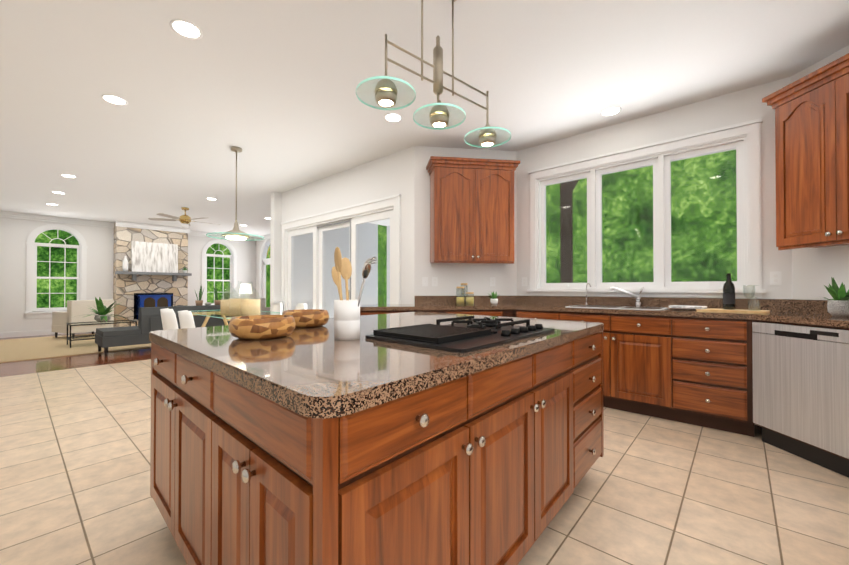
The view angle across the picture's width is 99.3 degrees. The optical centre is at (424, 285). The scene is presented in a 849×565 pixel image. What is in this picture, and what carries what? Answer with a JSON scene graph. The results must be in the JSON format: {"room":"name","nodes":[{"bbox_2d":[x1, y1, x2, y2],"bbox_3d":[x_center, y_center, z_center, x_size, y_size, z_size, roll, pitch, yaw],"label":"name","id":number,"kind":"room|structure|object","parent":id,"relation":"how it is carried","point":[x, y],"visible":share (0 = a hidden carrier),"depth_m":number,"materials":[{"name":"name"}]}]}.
{"room":"kitchen","nodes":[
{"label":"kitchen","id":0,"kind":"room"},
{"bbox_2d":[0,332,150,376],"bbox_3d":[-6.771,1.226,7.398,5.800,0.080,9.400,0,-1,41],"label":"floor","id":1,"kind":"structure","parent":0,"point":[41,365],"depth_m":5.56,"materials":[{"name":"brown wood"}]},
{"bbox_2d":[0,333,150,362],"bbox_3d":[-7.209,1.179,7.316,3.650,0.012,4.300,0,-1,41],"label":"rug","id":2,"kind":"object","parent":1,"relation":"on","point":[14,350],"visible":0.44,"depth_m":6.81,"materials":[{"name":"carpet"}]},
{"bbox_2d":[52,300,113,338],"bbox_3d":[-7.942,0.758,8.404,0.780,0.848,0.800,0,-1,21],"label":"armchair","id":3,"kind":"object","parent":2,"relation":"on","point":[75,310],"visible":0.67,"depth_m":8.09,"materials":[{"name":"beige fabric"}]},
{"bbox_2d":[67,319,136,347],"bbox_3d":[-6.555,0.954,7.344,0.600,0.436,1.000,0,-1,41],"label":"coffee table","id":4,"kind":"object","parent":2,"relation":"on","point":[84,323],"visible":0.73,"depth_m":7.18,"materials":[{"name":"black metal"}]},
{"bbox_2d":[79,297,126,321],"bbox_3d":[-6.563,0.479,7.323,0.840,0.517,0.950,0,-1,41],"label":"fern plant","id":5,"kind":"object","parent":4,"relation":"on","point":[102,312],"visible":1,"depth_m":7.28,"materials":[{"name":"green plant"}]},
{"bbox_2d":[113,224,191,326],"bbox_3d":[-7.490,-0.232,9.999,0.900,2.878,1.670,0,-1,41],"label":"fireplace","id":6,"kind":"object","parent":1,"relation":"on","point":[129,284],"visible":0.67,"depth_m":9.78,"materials":[{"name":"stone"}]},
{"bbox_2d":[123,256,127,270],"bbox_3d":[-7.825,-0.573,9.438,0.120,0.410,0.120,0,-1,41],"label":"vase","id":7,"kind":"object","parent":6,"relation":"on","point":[125,264],"visible":0.85,"depth_m":9.40,"materials":[{"name":"white ceramic"}]},
{"bbox_2d":[134,294,172,318],"bbox_3d":[-7.482,0.588,9.978,0.460,0.672,0.780,0,-1,41],"label":"stove","id":8,"kind":"object","parent":6,"relation":"in","point":[153,300],"visible":0.56,"depth_m":9.80,"materials":[{"name":"blue metal"}]},
{"bbox_2d":[131,241,177,272],"bbox_3d":[-7.420,-0.774,9.949,0.092,0.820,1.040,0,-1,41],"label":"framed picture","id":9,"kind":"object","parent":6,"relation":"on","point":[152,257],"visible":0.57,"depth_m":9.91},
{"bbox_2d":[95,305,232,356],"bbox_3d":[-4.763,0.780,6.986,0.810,0.804,2.318,0,-1,41],"label":"sofa","id":10,"kind":"object","parent":1,"relation":"on","point":[149,320],"visible":0.33,"depth_m":6.33,"materials":[{"name":"grey fabric"}]},
{"bbox_2d":[251,298,269,314],"bbox_3d":[-4.727,0.773,10.186,0.800,0.848,0.780,0,0,11],"label":"accent armchair","id":11,"kind":"object","parent":1,"relation":"on","point":[262,305],"visible":0.17,"depth_m":9.83,"materials":[{"name":"fabric"}]},
{"bbox_2d":[0,217,255,331],"bbox_3d":[-8.872,-0.239,9.216,0.140,2.880,8.950,0,-1,41],"label":"wall","id":12,"kind":"structure","parent":0,"point":[14,234],"depth_m":9.32,"materials":[{"name":"white paint"}]},
{"bbox_2d":[24,224,87,317],"bbox_3d":[-9.080,-0.372,8.927,0.210,2.300,1.100,0,-1,41],"label":"arched window","id":13,"kind":"structure","parent":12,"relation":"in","point":[32,278],"depth_m":8.80,"materials":[{"name":"white wood"}]},
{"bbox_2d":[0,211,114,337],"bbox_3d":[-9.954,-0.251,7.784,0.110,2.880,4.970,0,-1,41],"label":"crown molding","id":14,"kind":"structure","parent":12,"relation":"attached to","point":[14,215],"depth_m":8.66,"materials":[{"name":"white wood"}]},
{"bbox_2d":[201,239,237,304],"bbox_3d":[-6.657,-0.348,11.696,0.210,2.300,1.100,0,-1,41],"label":"arched window","id":15,"kind":"structure","parent":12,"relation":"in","point":[233,256],"depth_m":11.72,"materials":[{"name":"white wood"}]},
{"bbox_2d":[188,231,252,241],"bbox_3d":[-6.589,-0.219,11.629,0.110,2.880,2.030,0,-1,41],"label":"crown molding","id":16,"kind":"structure","parent":12,"relation":"attached to","point":[193,233],"depth_m":11.27,"materials":[{"name":"white"}]},
{"bbox_2d":[255,225,377,303],"bbox_3d":[-3.543,-0.228,10.592,6.350,2.880,0.140,0,-1,41],"label":"wall","id":17,"kind":"structure","parent":0,"point":[258,246],"depth_m":12.39,"materials":[{"name":"white paint"}]},
{"bbox_2d":[253,234,270,241],"bbox_3d":[-3.575,-0.229,10.448,6.202,2.880,0.110,0,-1,41],"label":"crown molding","id":18,"kind":"structure","parent":17,"relation":"attached to","point":[268,236],"depth_m":11.98,"materials":[{"name":"white"}]},
{"bbox_2d":[259,239,269,306],"bbox_3d":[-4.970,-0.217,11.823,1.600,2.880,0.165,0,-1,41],"label":"window","id":19,"kind":"structure","parent":17,"relation":"in","point":[263,261],"depth_m":12.22,"materials":[{"name":"white wood"}]},
{"bbox_2d":[270,191,376,317],"bbox_3d":[-1.957,-0.254,7.477,0.140,2.880,2.460,0,-1,41],"label":"wall","id":20,"kind":"structure","parent":0,"point":[301,243],"depth_m":7.19,"materials":[{"name":"white paint"}]},
{"bbox_2d":[281,146,414,303],"bbox_3d":[-1.379,-0.270,5.616,3.460,2.880,0.140,0,-1,41],"label":"wall","id":21,"kind":"structure","parent":0,"point":[388,175],"depth_m":4.94,"materials":[{"name":"white paint"}]},
{"bbox_2d":[281,194,400,312],"bbox_3d":[-1.411,0.010,5.615,3.050,2.320,0.180,0,-1,41],"label":"sliding door","id":22,"kind":"structure","parent":21,"relation":"in","point":[352,217],"depth_m":5.42,"materials":[{"name":"white"}]},
{"bbox_2d":[0,359,848,564],"bbox_3d":[-1.856,1.182,2.234,8.400,0.080,8.100,0,-1,41],"label":"floor","id":23,"kind":"structure","parent":0,"point":[75,444],"depth_m":1.98,"materials":[{"name":"beige tile"}]},
{"bbox_2d":[160,308,178,329],"bbox_3d":[-2.937,0.719,4.420,0.450,0.890,0.502,0,-1,43],"label":"chair","id":24,"kind":"object","parent":23,"relation":"on","point":[168,319],"visible":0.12,"depth_m":4.21,"materials":[{"name":"white fabric"}]},
{"bbox_2d":[178,310,194,328],"bbox_3d":[-2.451,0.716,4.022,0.502,0.890,0.450,0,-1,-41],"label":"chair","id":25,"kind":"object","parent":23,"relation":"on","point":[186,319],"visible":0.06,"depth_m":3.81,"materials":[{"name":"white fabric"}]},
{"bbox_2d":[192,310,281,326],"bbox_3d":[-2.885,0.792,5.450,1.963,0.769,0.963,0,-1,41],"label":"dining table","id":26,"kind":"object","parent":23,"relation":"on","point":[217,312],"visible":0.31,"depth_m":5.76,"materials":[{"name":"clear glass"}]},
{"bbox_2d":[220,293,223,313],"bbox_3d":[-2.844,0.182,5.274,0.237,0.445,0.237,0,-1,32],"label":"flower vase","id":27,"kind":"object","parent":26,"relation":"on","point":[222,301],"depth_m":5.16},
{"bbox_2d":[224,284,235,314],"bbox_3d":[-2.622,0.171,5.118,0.267,0.465,0.267,0,0,-4],"label":"flower vase","id":28,"kind":"object","parent":26,"relation":"on","point":[229,304],"depth_m":5.14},
{"bbox_2d":[235,282,259,315],"bbox_3d":[-2.391,0.175,4.956,0.247,0.455,0.247,0,-1,32],"label":"flower vase","id":29,"kind":"object","parent":26,"relation":"on","point":[244,306],"depth_m":4.89,"materials":[{"name":"metal"}]},
{"bbox_2d":[270,302,282,314],"bbox_3d":[-2.713,0.735,6.268,0.450,0.890,0.502,0,-1,44],"label":"chair","id":30,"kind":"object","parent":23,"relation":"on","point":[277,306],"visible":0.12,"depth_m":6.47,"materials":[{"name":"white fabric"}]},
{"bbox_2d":[295,303,306,309],"bbox_3d":[-2.098,0.730,5.677,0.502,0.890,0.450,0,-1,-41],"label":"chair","id":31,"kind":"object","parent":23,"relation":"on","point":[299,306],"visible":0.02,"depth_m":5.87,"materials":[{"name":"white fabric"}]},
{"bbox_2d":[150,332,603,564],"bbox_3d":[-0.123,0.702,1.957,1.636,0.875,2.059,0,-1,41],"label":"kitchen island","id":32,"kind":"object","parent":23,"relation":"on","point":[418,438],"depth_m":1.03,"materials":[{"name":"brown wood"}]},
{"bbox_2d":[149,312,603,415],"bbox_3d":[-0.127,0.247,1.978,1.639,0.035,2.067,0,-1,41],"label":"island countertop","id":33,"kind":"structure","parent":32,"relation":"on","point":[316,372],"depth_m":1.07,"materials":[{"name":"brown stone"}]},
{"bbox_2d":[228,315,295,339],"bbox_3d":[-0.696,0.177,1.555,0.264,0.086,0.264,0,-1,41],"label":"bowl","id":34,"kind":"object","parent":33,"relation":"on","point":[254,327],"visible":1,"depth_m":1.45,"materials":[{"name":"brown wood"}]},
{"bbox_2d":[282,309,328,327],"bbox_3d":[-0.658,0.181,2.001,0.252,0.086,0.252,0,-1,41],"label":"bowl","id":35,"kind":"object","parent":33,"relation":"on","point":[305,318],"visible":0.88,"depth_m":1.91,"materials":[{"name":"brown wood"}]},
{"bbox_2d":[331,247,376,339],"bbox_3d":[-0.293,0.030,1.489,0.200,0.379,0.130,0,-1,41],"label":"utensil crock","id":36,"kind":"object","parent":33,"relation":"on","point":[347,319],"visible":1,"depth_m":1.46,"materials":[{"name":"white ceramic"}]},
{"bbox_2d":[357,316,560,355],"bbox_3d":[0.195,0.196,1.640,0.532,0.051,0.829,0,-1,41],"label":"cooktop","id":37,"kind":"object","parent":33,"relation":"in","point":[459,334],"depth_m":1.53,"materials":[{"name":"black metal"}]},
{"bbox_2d":[360,296,495,315],"bbox_3d":[-0.076,0.639,3.958,1.650,1.035,1.328,0,-1,41],"label":"countertop","id":38,"kind":"structure","parent":23,"relation":"on","point":[482,305],"depth_m":3.89,"materials":[{"name":"stone"}]},
{"bbox_2d":[496,283,843,475],"bbox_3d":[1.540,0.562,3.571,4.594,1.182,1.056,0,-1,41],"label":"kitchen cabinet","id":39,"kind":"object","parent":23,"relation":"on","point":[779,373],"depth_m":2.81,"materials":[{"name":"wood"}]},
{"bbox_2d":[456,286,473,304],"bbox_3d":[0.475,0.117,4.215,0.209,0.212,0.100,0,0,8],"label":"jar","id":40,"kind":"object","parent":39,"relation":"on","point":[460,300],"depth_m":4.18,"materials":[{"name":"clear glass"}]},
{"bbox_2d":[487,291,497,304],"bbox_3d":[0.800,0.141,4.258,0.237,0.165,0.204,0,-1,41],"label":"potted plant","id":41,"kind":"object","parent":39,"relation":"on","point":[493,300],"visible":1,"depth_m":4.22,"materials":[{"name":"green plant"}]},
{"bbox_2d":[669,273,769,312],"bbox_3d":[2.447,0.055,3.029,0.240,0.315,0.640,0,-1,-41],"label":"tray","id":42,"kind":"object","parent":39,"relation":"on","point":[728,296],"visible":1,"depth_m":2.96,"materials":[{"name":"brown wood"}]},
{"bbox_2d":[824,277,848,316],"bbox_3d":[2.776,0.072,2.408,0.287,0.272,0.318,0,-1,41],"label":"potted plant","id":43,"kind":"object","parent":39,"relation":"on","point":[838,305],"visible":1,"depth_m":2.38,"materials":[{"name":"green plant"}]},
{"bbox_2d":[844,317,848,477],"bbox_3d":[2.110,0.615,1.214,0.634,1.035,2.580,0,-1,41],"label":"countertop","id":44,"kind":"structure","parent":23,"relation":"on","point":[846,319],"depth_m":2.10,"materials":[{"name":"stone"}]},
{"bbox_2d":[0,0,848,236],"bbox_3d":[-3.610,-1.768,4.658,14.200,0.100,9.400,0,-1,41],"label":"ceiling","id":45,"kind":"structure","parent":0,"point":[268,87],"depth_m":3.03,"materials":[{"name":"white paint"}]},
{"bbox_2d":[60,174,76,177],"bbox_3d":[-5.553,-1.708,5.626,0.188,0.004,0.188,0,0,-4],"label":"recessed light","id":46,"kind":"object","parent":45,"relation":"in","point":[64,175],"depth_m":5.64,"materials":[{"name":"white plastic"}]},
{"bbox_2d":[101,95,127,105],"bbox_3d":[-2.886,-1.727,3.359,0.188,0.004,0.188,0,-1,32],"label":"recessed light","id":47,"kind":"object","parent":45,"relation":"in","point":[115,100],"depth_m":3.36,"materials":[{"name":"white plastic"}]},
{"bbox_2d":[115,221,190,233],"bbox_3d":[-7.449,-1.608,9.975,0.110,0.130,1.670,0,-1,41],"label":"crown molding","id":48,"kind":"structure","parent":45,"relation":"attached to","point":[117,223],"depth_m":9.91,"materials":[{"name":"white"}]},
{"bbox_2d":[148,207,220,228],"bbox_3d":[-5.166,-1.466,7.884,1.345,0.450,1.289,0,-1,41],"label":"ceiling fan","id":49,"kind":"object","parent":45,"relation":"hanging from","point":[185,220],"visible":1,"depth_m":7.76,"materials":[{"name":"gold metal"}]},
{"bbox_2d":[169,19,202,39],"bbox_3d":[-1.613,-1.735,2.445,0.188,0.004,0.188,0,0,-4],"label":"recessed light","id":50,"kind":"object","parent":45,"relation":"in","point":[184,28],"depth_m":2.44,"materials":[{"name":"white plastic"}]},
{"bbox_2d":[206,146,263,240],"bbox_3d":[-2.353,-1.151,4.510,0.642,1.133,0.642,0,-1,41],"label":"dining pendant light","id":51,"kind":"object","parent":45,"relation":"hanging from","point":[235,233],"visible":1,"depth_m":4.48,"materials":[{"name":"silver metal"}]},
{"bbox_2d":[384,113,401,121],"bbox_3d":[-0.322,-1.724,3.707,0.188,0.004,0.188,0,-1,32],"label":"recessed light","id":52,"kind":"object","parent":45,"relation":"in","point":[391,117],"depth_m":3.70,"materials":[{"name":"white plastic"}]},
{"bbox_2d":[356,0,510,147],"bbox_3d":[0.108,-1.329,2.091,1.102,0.819,0.302,0,-1,-41],"label":"chandelier","id":53,"kind":"object","parent":45,"relation":"hanging from","point":[385,91],"visible":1,"depth_m":2.04,"materials":[{"name":"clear glass"}]},
{"bbox_2d":[600,107,621,115],"bbox_3d":[1.848,-1.725,3.576,0.188,0.004,0.188,0,0,-4],"label":"recessed light","id":54,"kind":"object","parent":45,"relation":"in","point":[611,111],"depth_m":3.57,"materials":[{"name":"white"}]},
{"bbox_2d":[414,146,516,303],"bbox_3d":[0.517,-0.278,4.583,1.311,2.880,0.140,0,0,-8],"label":"wall","id":55,"kind":"structure","parent":0,"point":[453,276],"depth_m":4.48,"materials":[{"name":"white paint"}]},
{"bbox_2d":[422,277,427,285],"bbox_3d":[0.009,-0.050,4.431,0.070,0.114,0.013,0,0,-7],"label":"electrical outlet plate","id":56,"kind":"object","parent":55,"relation":"attached to","point":[424,279],"depth_m":4.43,"materials":[{"name":"white plastic"}]},
{"bbox_2d":[432,277,437,285],"bbox_3d":[0.127,-0.050,4.449,0.070,0.114,0.009,0,0,-7],"label":"electrical outlet plate","id":57,"kind":"object","parent":55,"relation":"attached to","point":[434,279],"depth_m":4.45,"materials":[{"name":"white plastic"}]},
{"bbox_2d":[426,156,519,263],"bbox_3d":[0.569,-0.861,4.329,1.060,1.200,0.380,0,0,-8],"label":"upper cabinet","id":58,"kind":"object","parent":55,"relation":"attached to","point":[471,210],"visible":1,"depth_m":4.19,"materials":[{"name":"brown wood"}]},
{"bbox_2d":[490,277,494,285],"bbox_3d":[0.860,-0.049,4.550,0.070,0.114,0.009,0,0,-7],"label":"electrical outlet plate","id":59,"kind":"object","parent":55,"relation":"attached to","point":[492,279],"depth_m":4.55,"materials":[{"name":"white plastic"}]},
{"bbox_2d":[516,77,792,298],"bbox_3d":[2.129,-0.284,3.862,2.530,2.880,0.140,0,-1,41],"label":"wall","id":60,"kind":"structure","parent":0,"point":[741,106],"depth_m":3.45,"materials":[{"name":"white paint"}]},
{"bbox_2d":[522,277,526,285],"bbox_3d":[1.254,-0.049,4.523,0.070,0.114,0.008,0,-1,41],"label":"electrical outlet plate","id":61,"kind":"object","parent":60,"relation":"attached to","point":[524,279],"depth_m":4.52,"materials":[{"name":"white plastic"}]},
{"bbox_2d":[527,118,764,297],"bbox_3d":[2.134,-0.652,3.821,2.135,1.535,0.200,0,-1,41],"label":"kitchen window","id":62,"kind":"structure","parent":60,"relation":"in","point":[743,139],"depth_m":3.59,"materials":[{"name":"white wood"}]},
{"bbox_2d":[770,271,781,284],"bbox_3d":[2.954,-0.062,3.035,0.070,0.114,0.008,0,-1,41],"label":"electrical outlet plate","id":63,"kind":"object","parent":60,"relation":"attached to","point":[776,278],"depth_m":3.03,"materials":[{"name":"white plastic"}]},
{"bbox_2d":[791,45,848,299],"bbox_3d":[3.140,-0.296,2.462,0.140,2.880,1.162,0,0,-4],"label":"wall","id":64,"kind":"structure","parent":0,"point":[814,270],"depth_m":2.79,"materials":[{"name":"white paint"}]},
{"bbox_2d":[762,53,848,249],"bbox_3d":[2.879,-0.877,2.410,0.380,1.200,0.880,0,0,-4],"label":"upper cabinet","id":65,"kind":"object","parent":64,"relation":"attached to","point":[812,151],"visible":1,"depth_m":2.53,"materials":[{"name":"brown wood"}]},
{"label":"outside","id":66,"kind":"structure","parent":0,"visible":0},
{"bbox_2d":[35,230,269,307],"bbox_3d":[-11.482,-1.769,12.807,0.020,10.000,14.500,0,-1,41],"label":"foliage","id":67,"kind":"object","parent":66,"point":[57,256],"depth_m":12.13,"materials":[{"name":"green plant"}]},
{"bbox_2d":[378,149,736,303],"bbox_3d":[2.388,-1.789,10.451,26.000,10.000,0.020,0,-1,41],"label":"foliage","id":68,"kind":"object","parent":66,"point":[625,250],"depth_m":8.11,"materials":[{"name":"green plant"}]},
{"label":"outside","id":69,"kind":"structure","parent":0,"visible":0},
{"bbox_2d":[369,219,389,303],"bbox_3d":[-0.540,-0.171,6.635,3.000,3.700,2.400,0,-1,41],"label":"porch","id":70,"kind":"object","parent":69,"point":[385,222],"depth_m":8.46,"materials":[{"name":"paint"}]},
{"bbox_2d":[560,180,578,282],"bbox_3d":[3.368,-1.813,7.545,1.002,8.000,0.382,0,-1,41],"label":"trunk","id":71,"kind":"object","parent":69,"point":[568,188],"depth_m":7.63,"materials":[{"name":"grey plant"}]}
]}

